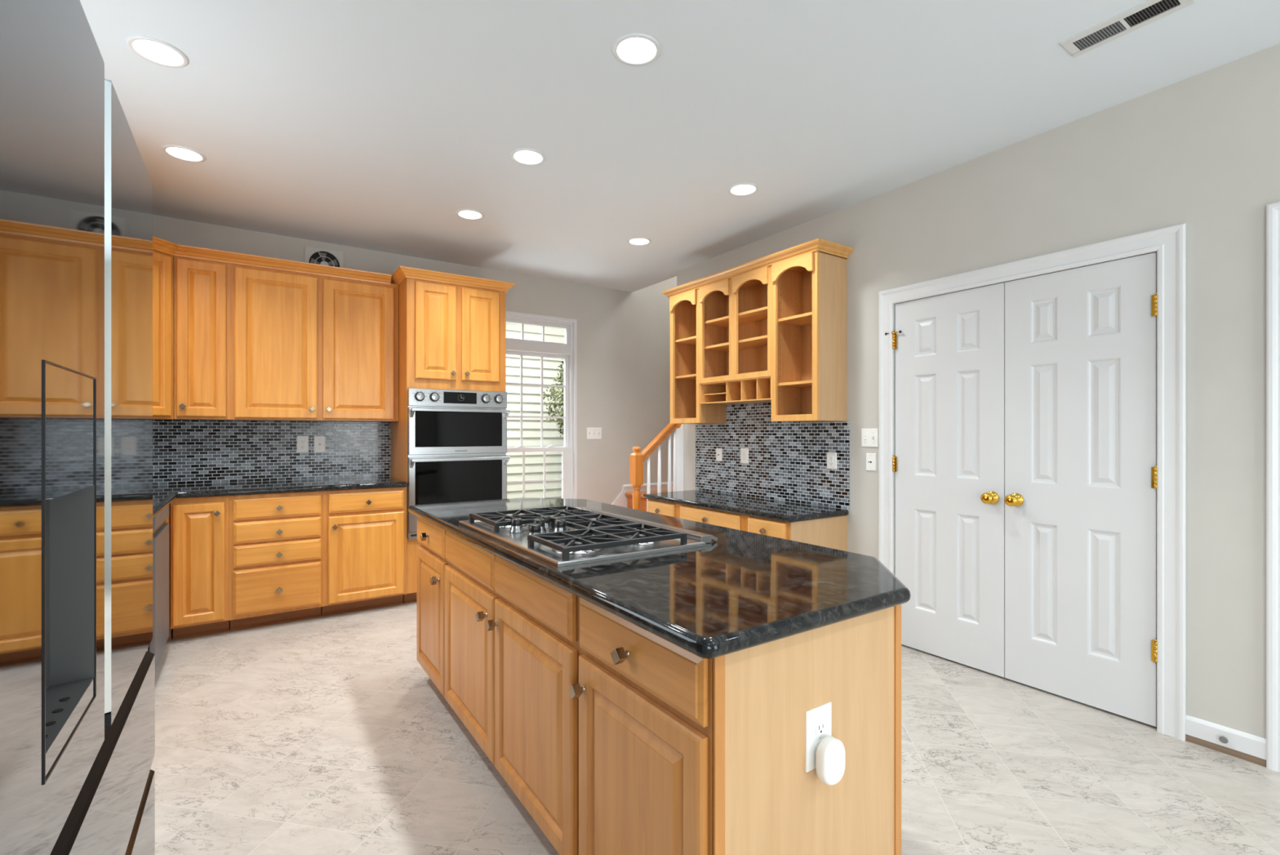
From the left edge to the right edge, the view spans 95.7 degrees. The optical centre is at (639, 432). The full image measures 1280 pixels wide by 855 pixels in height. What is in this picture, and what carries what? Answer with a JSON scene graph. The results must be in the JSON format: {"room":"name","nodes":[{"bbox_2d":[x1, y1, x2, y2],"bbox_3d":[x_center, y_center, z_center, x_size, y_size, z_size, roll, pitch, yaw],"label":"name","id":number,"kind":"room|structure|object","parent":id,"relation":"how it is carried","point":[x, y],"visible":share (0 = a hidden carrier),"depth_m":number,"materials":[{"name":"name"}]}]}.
{"room":"kitchen","nodes":[
{"label":"kitchen","id":0,"kind":"room"},
{"bbox_2d":[152,214,676,504],"bbox_3d":[-1.232,-1.230,5.344,6.210,5.000,0.140,0,0,-34],"label":"wall","id":1,"kind":"structure","parent":0,"point":[624,337],"depth_m":5.80,"materials":[{"name":"paint"}]},
{"bbox_2d":[152,249,175,419],"bbox_3d":[-3.233,-0.612,3.524,0.615,1.052,0.637,0,0,-34],"label":"upper cabinet","id":2,"kind":"object","parent":1,"relation":"attached to","point":[162,263],"visible":0.08,"depth_m":3.62,"materials":[{"name":"brown wood"}]},
{"bbox_2d":[173,256,231,420],"bbox_3d":[-2.930,-0.612,3.889,0.292,1.052,0.372,0,0,-34],"label":"upper cabinet","id":3,"kind":"object","parent":1,"relation":"attached to","point":[202,288],"visible":0.95,"depth_m":3.76,"materials":[{"name":"brown wood"}]},
{"bbox_2d":[152,419,390,485],"bbox_3d":[-2.849,0.135,4.164,1.968,0.440,0.008,0,0,-34],"label":"tile backsplash","id":4,"kind":"structure","parent":1,"relation":"attached to","point":[185,451],"depth_m":4.22,"materials":[{"name":"tile"}]},
{"bbox_2d":[297,435,308,452],"bbox_3d":[-2.541,0.087,4.361,0.077,0.125,0.009,0,0,-34],"label":"wall outlet","id":5,"kind":"object","parent":4,"relation":"attached to","point":[302,441],"visible":1,"depth_m":4.36,"materials":[{"name":"white plastic"}]},
{"bbox_2d":[314,435,325,452],"bbox_3d":[-2.445,0.089,4.420,0.078,0.125,0.020,0,0,-34],"label":"light switch","id":6,"kind":"object","parent":4,"relation":"attached to","point":[319,441],"visible":1,"depth_m":4.42,"materials":[{"name":"white plastic"}]},
{"bbox_2d":[230,263,398,422],"bbox_3d":[-2.370,-0.612,4.266,1.057,1.052,0.372,0,0,-34],"label":"upper cabinet","id":7,"kind":"object","parent":1,"relation":"attached to","point":[304,347],"visible":1,"depth_m":4.11,"materials":[{"name":"brown wood"}]},
{"bbox_2d":[152,235,391,284],"bbox_3d":[-2.618,-1.158,3.462,0.833,0.064,2.267,0,0,19],"label":"crown molding","id":8,"kind":"structure","parent":7,"relation":"on","point":[160,245],"depth_m":3.94,"materials":[{"name":"brown wood"}]},
{"bbox_2d":[304,245,344,267],"bbox_3d":[-2.423,-1.283,4.445,0.270,0.260,0.018,0,0,-34],"label":"exhaust fan","id":9,"kind":"object","parent":1,"relation":"attached to","point":[313,255],"visible":0.54,"depth_m":4.44,"materials":[{"name":"grey plastic"}]},
{"bbox_2d":[506,311,577,498],"bbox_3d":[-1.012,-0.028,5.479,0.867,2.159,0.126,0,0,-34],"label":"window","id":10,"kind":"structure","parent":1,"relation":"in","point":[567,351],"depth_m":5.61,"materials":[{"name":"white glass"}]},
{"bbox_2d":[586,427,601,439],"bbox_3d":[-0.453,0.010,5.772,0.167,0.116,0.020,0,0,-34],"label":"light switch","id":11,"kind":"object","parent":1,"relation":"attached to","point":[592,433],"visible":1,"depth_m":5.77,"materials":[{"name":"white plastic"}]},
{"bbox_2d":[611,481,672,507],"bbox_3d":[0.254,0.904,6.244,2.480,0.732,0.028,0,0,-34],"label":"stair skirt board","id":12,"kind":"object","parent":1,"relation":"attached to","point":[621,500],"depth_m":5.98,"materials":[{"name":"white wood"}]},
{"bbox_2d":[80,0,1279,292],"bbox_3d":[0.500,-1.592,1.199,4.450,0.260,8.670,0,0,-34],"label":"ceiling","id":13,"kind":"structure","parent":0,"point":[365,124],"depth_m":2.60,"materials":[{"name":"white paint"}]},
{"bbox_2d":[126,35,188,67],"bbox_3d":[-1.852,-1.457,2.225,0.183,0.010,0.183,0,0,-34],"label":"recessed light","id":14,"kind":"object","parent":13,"relation":"in","point":[154,51],"visible":1,"depth_m":2.21,"materials":[{"name":"white"}]},
{"bbox_2d":[161,145,206,162],"bbox_3d":[-2.390,-1.457,3.036,0.183,0.010,0.183,0,0,-34],"label":"recessed light","id":15,"kind":"object","parent":13,"relation":"in","point":[180,153],"visible":1,"depth_m":3.02,"materials":[{"name":"white"}]},
{"bbox_2d":[455,208,484,219],"bbox_3d":[-1.140,-1.457,3.881,0.183,0.010,0.183,0,0,-34],"label":"recessed light","id":16,"kind":"object","parent":13,"relation":"in","point":[468,214],"visible":1,"depth_m":3.87,"materials":[{"name":"white"}]},
{"bbox_2d":[510,148,545,165],"bbox_3d":[-0.594,-1.457,3.071,0.183,0.010,0.183,0,0,-34],"label":"recessed light","id":17,"kind":"object","parent":13,"relation":"in","point":[529,157],"visible":1,"depth_m":3.06,"materials":[{"name":"white"}]},
{"bbox_2d":[612,33,660,66],"bbox_3d":[-0.013,-1.457,2.213,0.183,0.010,0.183,0,0,-34],"label":"recessed light","id":18,"kind":"object","parent":13,"relation":"in","point":[633,49],"visible":1,"depth_m":2.20,"materials":[{"name":"white"}]},
{"bbox_2d":[626,236,651,245],"bbox_3d":[-0.006,-1.457,4.425,0.183,0.010,0.183,0,0,-34],"label":"recessed light","id":19,"kind":"object","parent":13,"relation":"in","point":[638,241],"visible":1,"depth_m":4.41,"materials":[{"name":"white"}]},
{"bbox_2d":[727,182,758,195],"bbox_3d":[0.620,-1.457,3.481,0.183,0.010,0.183,0,0,-34],"label":"recessed light","id":20,"kind":"object","parent":13,"relation":"in","point":[741,188],"visible":1,"depth_m":3.47,"materials":[{"name":"white"}]},
{"bbox_2d":[1060,0,1195,57],"bbox_3d":[1.731,-1.460,2.068,0.142,0.005,0.347,0,0,-34],"label":"ceiling vent","id":21,"kind":"object","parent":13,"relation":"in","point":[1149,11],"visible":1,"depth_m":2.07,"materials":[{"name":"white metal"}]},
{"bbox_2d":[150,600,1279,854],"bbox_3d":[1.196,1.320,1.741,6.210,0.100,8.790,0,0,-34],"label":"floor","id":22,"kind":"structure","parent":0,"point":[323,735],"depth_m":2.21,"materials":[{"name":"tile"}]},
{"bbox_2d":[0,0,155,854],"bbox_3d":[-1.101,0.378,0.601,0.826,1.785,0.917,0,0,-34],"label":"refrigerator","id":23,"kind":"object","parent":22,"relation":"on","point":[77,669],"visible":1,"depth_m":0.68,"materials":[{"name":"stainless steel"},{"name":"black plastic"}]},
{"bbox_2d":[147,503,169,669],"bbox_3d":[-2.811,0.803,2.916,0.633,0.813,0.598,0,0,-34],"label":"dishwasher","id":24,"kind":"object","parent":22,"relation":"on","point":[160,528],"visible":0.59,"depth_m":3.00,"materials":[{"name":"grey metal"}]},
{"bbox_2d":[164,502,171,639],"bbox_3d":[-3.195,0.833,3.472,0.618,0.875,0.746,0,0,-34],"label":"base cabinet","id":25,"kind":"object","parent":22,"relation":"on","point":[168,519],"visible":0.07,"depth_m":3.50,"materials":[{"name":"brown wood"}]},
{"bbox_2d":[170,495,229,639],"bbox_3d":[-2.845,0.833,3.771,0.287,0.875,0.642,0,0,-34],"label":"base cabinet","id":26,"kind":"object","parent":22,"relation":"on","point":[199,526],"visible":0.88,"depth_m":3.54,"materials":[{"name":"brown wood"}]},
{"bbox_2d":[229,490,323,630],"bbox_3d":[-2.510,0.833,3.996,0.520,0.875,0.642,0,0,-34],"label":"base cabinet","id":27,"kind":"object","parent":22,"relation":"on","point":[276,540],"visible":1,"depth_m":3.76,"materials":[{"name":"brown wood"}]},
{"bbox_2d":[321,486,406,615],"bbox_3d":[-2.072,0.833,4.292,0.536,0.875,0.642,0,0,-34],"label":"base cabinet","id":28,"kind":"object","parent":22,"relation":"on","point":[365,530],"visible":0.95,"depth_m":4.05,"materials":[{"name":"brown wood"}]},
{"bbox_2d":[416,515,448,697],"bbox_3d":[-0.763,0.841,2.917,0.654,0.858,0.519,0,0,-34],"label":"base cabinet","id":29,"kind":"object","parent":22,"relation":"on","point":[431,562],"visible":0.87,"depth_m":2.72,"materials":[{"name":"brown wood"}]},
{"bbox_2d":[390,266,515,602],"bbox_3d":[-1.539,0.038,4.660,0.876,2.464,0.648,0,0,-34],"label":"tall cabinet","id":30,"kind":"object","parent":22,"relation":"on","point":[452,327],"visible":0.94,"depth_m":4.39,"materials":[{"name":"brown wood"}]},
{"bbox_2d":[407,387,510,539],"bbox_3d":[-1.362,0.229,4.398,0.748,1.104,0.104,0,0,-34],"label":"double oven","id":31,"kind":"object","parent":30,"relation":"in","point":[457,439],"visible":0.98,"depth_m":4.38,"materials":[{"name":"metal"}]},
{"bbox_2d":[444,530,580,854],"bbox_3d":[-0.275,0.841,2.193,0.654,0.858,1.228,0,0,-34],"label":"base cabinet","id":32,"kind":"object","parent":22,"relation":"on","point":[513,649],"visible":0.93,"depth_m":1.84,"materials":[{"name":"brown wood"}]},
{"bbox_2d":[408,497,911,658],"bbox_3d":[-0.167,0.391,2.247,0.898,0.038,2.347,0,0,-34],"label":"countertop","id":33,"kind":"structure","parent":32,"relation":"on","point":[740,590],"depth_m":1.43,"materials":[{"name":"stone"}]},
{"bbox_2d":[458,505,705,566],"bbox_3d":[-0.262,0.342,2.127,0.533,0.060,0.916,0,0,-34],"label":"gas cooktop","id":34,"kind":"object","parent":33,"relation":"in","point":[573,535],"visible":1,"depth_m":1.92,"materials":[{"name":"metal"}]},
{"bbox_2d":[577,506,717,542],"bbox_3d":[-0.013,0.357,2.316,0.076,0.028,0.888,0,0,-34],"label":"downdraft vent","id":35,"kind":"object","parent":33,"relation":"on","point":[706,538],"visible":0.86,"depth_m":2.08,"materials":[{"name":"metal"}]},
{"bbox_2d":[624,488,672,511],"bbox_3d":[0.584,0.944,5.910,2.315,0.653,0.908,0,0,-34],"label":"staircase","id":36,"kind":"structure","parent":22,"relation":"on","point":[643,501],"depth_m":5.91,"materials":[{"name":"brown wood"}]},
{"bbox_2d":[630,446,643,510],"bbox_3d":[-0.029,0.612,5.009,0.085,0.987,0.085,0,0,-34],"label":"newel post","id":37,"kind":"object","parent":36,"relation":"on","point":[636,457],"visible":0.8,"depth_m":4.98,"materials":[{"name":"brown wood"}]},
{"bbox_2d":[640,422,681,461],"bbox_3d":[0.185,0.060,5.114,0.434,0.383,0.125,0,0,-34],"label":"handrail","id":38,"kind":"object","parent":37,"relation":"attached to","point":[651,446],"visible":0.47,"depth_m":5.12,"materials":[{"name":"brown wood"}]},
{"bbox_2d":[646,455,650,511],"bbox_3d":[0.077,0.571,5.080,0.038,0.743,0.038,0,0,-34],"label":"baluster","id":39,"kind":"object","parent":36,"relation":"on","point":[648,457],"visible":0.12,"depth_m":5.07,"materials":[{"name":"white wood"}]},
{"bbox_2d":[657,444,661,492],"bbox_3d":[0.173,0.441,5.145,0.038,0.677,0.038,0,0,-34],"label":"baluster","id":40,"kind":"object","parent":36,"relation":"on","point":[659,482],"visible":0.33,"depth_m":5.13,"materials":[{"name":"white wood"}]},
{"bbox_2d":[667,433,671,491],"bbox_3d":[0.267,0.394,5.209,0.038,0.772,0.038,0,0,-34],"label":"baluster","id":41,"kind":"object","parent":36,"relation":"on","point":[669,472],"visible":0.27,"depth_m":5.20,"materials":[{"name":"white wood"}]},
{"bbox_2d":[672,427,676,491],"bbox_3d":[0.315,0.370,5.241,0.038,0.820,0.038,0,0,-34],"label":"baluster","id":42,"kind":"object","parent":36,"relation":"on","point":[674,481],"visible":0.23,"depth_m":5.23,"materials":[{"name":"white wood"}]},
{"bbox_2d":[647,498,677,517],"bbox_3d":[0.375,0.902,4.657,0.592,0.735,0.395,0,0,-34],"label":"base cabinet","id":43,"kind":"object","parent":22,"relation":"on","point":[664,508],"visible":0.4,"depth_m":4.49,"materials":[{"name":"brown wood"}]},
{"bbox_2d":[677,503,746,530],"bbox_3d":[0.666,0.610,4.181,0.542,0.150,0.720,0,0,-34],"label":"base cabinet","id":44,"kind":"object","parent":22,"relation":"on","point":[735,521],"visible":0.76,"depth_m":4.00,"materials":[{"name":"brown wood"}]},
{"bbox_2d":[568,596,901,854],"bbox_3d":[0.222,0.841,1.465,0.663,0.858,0.534,0,0,-34],"label":"base cabinet","id":45,"kind":"object","parent":22,"relation":"on","point":[682,752],"visible":0.89,"depth_m":1.25,"materials":[{"name":"brown wood"}]},
{"bbox_2d":[804,701,831,772],"bbox_3d":[0.390,0.660,1.256,0.082,0.129,0.009,0,0,-34],"label":"wall outlet","id":46,"kind":"object","parent":45,"relation":"attached to","point":[818,720],"visible":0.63,"depth_m":1.25,"materials":[{"name":"white plastic"}]},
{"bbox_2d":[815,740,821,753],"bbox_3d":[0.391,0.682,1.254,0.032,0.027,0.004,0,0,-34],"label":"receptacle","id":47,"kind":"object","parent":46,"relation":"attached to","point":[817,742],"depth_m":1.25,"materials":[{"name":"white plastic"}]},
{"bbox_2d":[815,720,826,734],"bbox_3d":[0.391,0.639,1.254,0.032,0.027,0.004,0,0,-34],"label":"receptacle","id":48,"kind":"object","parent":46,"relation":"attached to","point":[820,725],"depth_m":1.25,"materials":[{"name":"white plastic"}]},
{"bbox_2d":[815,735,844,785],"bbox_3d":[0.404,0.699,1.238,0.070,0.094,0.038,0,0,-34],"label":"plug","id":49,"kind":"object","parent":46,"relation":"attached to","point":[830,751],"visible":1,"depth_m":1.22,"materials":[{"name":"white plastic"}]},
{"bbox_2d":[746,515,847,551],"bbox_3d":[0.993,0.902,3.740,0.592,0.735,0.377,0,0,-34],"label":"base cabinet","id":50,"kind":"object","parent":22,"relation":"on","point":[829,532],"visible":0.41,"depth_m":3.60,"materials":[{"name":"brown wood"}]},
{"bbox_2d":[643,489,848,522],"bbox_3d":[0.678,0.516,4.219,0.560,0.038,1.570,0,0,-34],"label":"countertop","id":51,"kind":"structure","parent":50,"relation":"on","point":[783,511],"depth_m":3.96,"materials":[{"name":"stone"}]},
{"bbox_3d":[-2.363,0.832,2.258,0.642,0.875,0.986,0,0,-34],"label":"base cabinet","id":52,"kind":"object","parent":22,"relation":"on","visible":0},
{"bbox_2d":[152,476,407,517],"bbox_3d":[-2.193,0.375,3.189,1.964,0.038,2.340,0,0,-34],"label":"countertop","id":53,"kind":"structure","parent":52,"relation":"on","point":[163,495],"depth_m":3.83,"materials":[{"name":"stone"}]},
{"bbox_2d":[676,43,1279,737],"bbox_3d":[2.555,-0.096,2.051,0.110,2.732,7.785,0,0,-34],"label":"wall","id":54,"kind":"structure","parent":0,"point":[1201,151],"depth_m":2.38,"materials":[{"name":"paint"}]},
{"bbox_2d":[675,423,684,491],"bbox_3d":[0.359,0.268,5.198,0.014,0.685,0.110,0,0,-34],"label":"trim","id":55,"kind":"structure","parent":54,"relation":"attached to","point":[679,431],"depth_m":5.18,"materials":[{"name":"white wood"}]},
{"bbox_2d":[661,238,853,423],"bbox_3d":[0.774,-0.627,4.286,0.346,1.105,1.627,0,0,-34],"label":"hutch","id":56,"kind":"object","parent":54,"relation":"attached to","point":[771,328],"visible":1,"depth_m":4.04,"materials":[{"name":"brown wood"}]},
{"bbox_2d":[675,373,696,380],"bbox_3d":[0.487,-0.459,4.777,0.253,0.018,0.342,0,0,-34],"label":"shelf","id":57,"kind":"object","parent":56,"relation":"attached to","point":[677,376],"depth_m":4.82,"materials":[{"name":"brown wood"}]},
{"bbox_2d":[675,335,696,345],"bbox_3d":[0.487,-0.761,4.777,0.253,0.018,0.342,0,0,-34],"label":"shelf","id":58,"kind":"object","parent":56,"relation":"attached to","point":[691,340],"depth_m":4.82,"materials":[{"name":"brown wood"}]},
{"bbox_2d":[704,334,767,351],"bbox_3d":[0.804,-0.661,4.306,0.253,0.018,0.749,0,0,-34],"label":"shelf","id":59,"kind":"object","parent":56,"relation":"attached to","point":[757,343],"depth_m":4.36,"materials":[{"name":"brown wood"}]},
{"bbox_2d":[704,306,767,327],"bbox_3d":[0.804,-0.858,4.306,0.253,0.018,0.749,0,0,-34],"label":"shelf","id":60,"kind":"object","parent":56,"relation":"attached to","point":[757,316],"depth_m":4.36,"materials":[{"name":"brown wood"}]},
{"bbox_2d":[777,379,812,387],"bbox_3d":[1.121,-0.323,3.836,0.253,0.018,0.342,0,0,-34],"label":"shelf","id":61,"kind":"object","parent":56,"relation":"attached to","point":[781,384],"depth_m":3.87,"materials":[{"name":"brown wood"}]},
{"bbox_2d":[777,311,812,325],"bbox_3d":[1.121,-0.754,3.836,0.253,0.018,0.342,0,0,-34],"label":"shelf","id":62,"kind":"object","parent":56,"relation":"attached to","point":[803,319],"depth_m":3.87,"materials":[{"name":"brown wood"}]},
{"bbox_2d":[695,402,849,509],"bbox_3d":[0.917,0.137,4.375,0.008,0.718,1.546,0,0,-34],"label":"tile backsplash","id":63,"kind":"structure","parent":54,"relation":"attached to","point":[788,460],"depth_m":4.28,"materials":[{"name":"tile"}]},
{"bbox_2d":[715,448,722,461],"bbox_3d":[0.649,0.183,4.759,0.008,0.106,0.071,0,0,-34],"label":"phone jack","id":64,"kind":"object","parent":63,"relation":"attached to","point":[718,451],"visible":1,"depth_m":4.75,"materials":[{"name":"white plastic"}]},
{"bbox_2d":[740,448,748,463],"bbox_3d":[0.813,0.182,4.513,0.009,0.120,0.084,0,0,-34],"label":"wall outlet","id":65,"kind":"object","parent":63,"relation":"attached to","point":[744,451],"visible":1,"depth_m":4.51,"materials":[{"name":"white plastic"}]},
{"bbox_2d":[826,452,836,469],"bbox_3d":[1.270,0.188,3.836,0.009,0.111,0.077,0,0,-34],"label":"wall outlet","id":66,"kind":"object","parent":63,"relation":"attached to","point":[831,456],"visible":1,"depth_m":3.83,"materials":[{"name":"white plastic"}]},
{"bbox_2d":[861,428,878,447],"bbox_3d":[1.427,0.033,3.608,0.020,0.114,0.116,0,0,-34],"label":"light switch","id":67,"kind":"object","parent":54,"relation":"attached to","point":[869,437],"visible":1,"depth_m":3.61,"materials":[{"name":"white plastic"}]},
{"bbox_2d":[866,453,876,471],"bbox_3d":[1.438,0.184,3.603,0.008,0.108,0.070,0,0,-34],"label":"phone jack","id":68,"kind":"object","parent":54,"relation":"attached to","point":[871,458],"visible":1,"depth_m":3.60,"materials":[{"name":"white plastic"}]},
{"bbox_2d":[884,282,1004,676],"bbox_3d":[1.671,0.244,3.236,0.110,2.028,0.658,0,0,-34],"label":"door","id":69,"kind":"structure","parent":54,"relation":"in","point":[948,461],"depth_m":3.19,"materials":[{"name":"white wood"}]},
{"bbox_2d":[878,222,1186,740],"bbox_3d":[1.858,0.204,2.968,0.019,2.132,1.401,0,0,-34],"label":"trim","id":70,"kind":"structure","parent":54,"relation":"attached to","point":[1169,243],"depth_m":2.44,"materials":[{"name":"white wood"}]},
{"bbox_2d":[1004,252,1157,726],"bbox_3d":[2.029,0.244,2.704,0.110,2.028,0.616,0,0,-34],"label":"door","id":71,"kind":"structure","parent":54,"relation":"in","point":[1081,468],"depth_m":2.68,"materials":[{"name":"white wood"}]},
{"bbox_2d":[1218,735,1228,742],"bbox_3d":[2.303,1.208,2.282,0.026,0.027,0.027,0,0,-34],"label":"door stop","id":72,"kind":"object","parent":54,"relation":"attached to","point":[1223,739],"visible":1,"depth_m":2.27,"materials":[{"name":"grey metal"}]},
{"bbox_2d":[1185,714,1266,759],"bbox_3d":[1.859,1.204,2.975,0.012,0.076,1.873,0,0,-34],"label":"baseboard","id":73,"kind":"structure","parent":54,"relation":"attached to","point":[1247,743],"depth_m":2.28,"materials":[{"name":"white wood"}]},
{"bbox_2d":[1185,733,1266,766],"bbox_3d":[1.861,1.256,2.974,0.010,0.028,1.868,0,0,-34],"label":"trim","id":74,"kind":"structure","parent":54,"relation":"attached to","point":[1255,759],"depth_m":2.29,"materials":[{"name":"wood"}]},
{"bbox_2d":[1266,201,1279,771],"bbox_3d":[2.515,0.204,1.993,0.019,2.132,0.490,0,0,-34],"label":"trim","id":75,"kind":"structure","parent":54,"relation":"attached to","point":[1273,211],"depth_m":2.18,"materials":[{"name":"white wood"}]},
{"label":"outside","id":76,"kind":"structure","parent":0,"visible":0},
{"bbox_3d":[-2.319,1.470,8.808,12.000,0.100,6.800,0,0,-34],"label":"ground","id":77,"kind":"structure","parent":76,"visible":0},
{"bbox_2d":[506,322,564,498],"bbox_3d":[-1.558,-1.104,7.679,9.000,5.148,0.022,0,0,-34],"label":"house siding","id":78,"kind":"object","parent":77,"relation":"on","point":[534,460],"visible":0.09,"depth_m":7.76,"materials":[{"name":"white"}]},
{"bbox_2d":[542,360,564,436],"bbox_3d":[-0.746,0.176,7.395,1.065,2.489,0.832,0,0,-34],"label":"shrub","id":79,"kind":"object","parent":77,"relation":"on","point":[562,376],"visible":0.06,"depth_m":7.26,"materials":[{"name":"green plant"}]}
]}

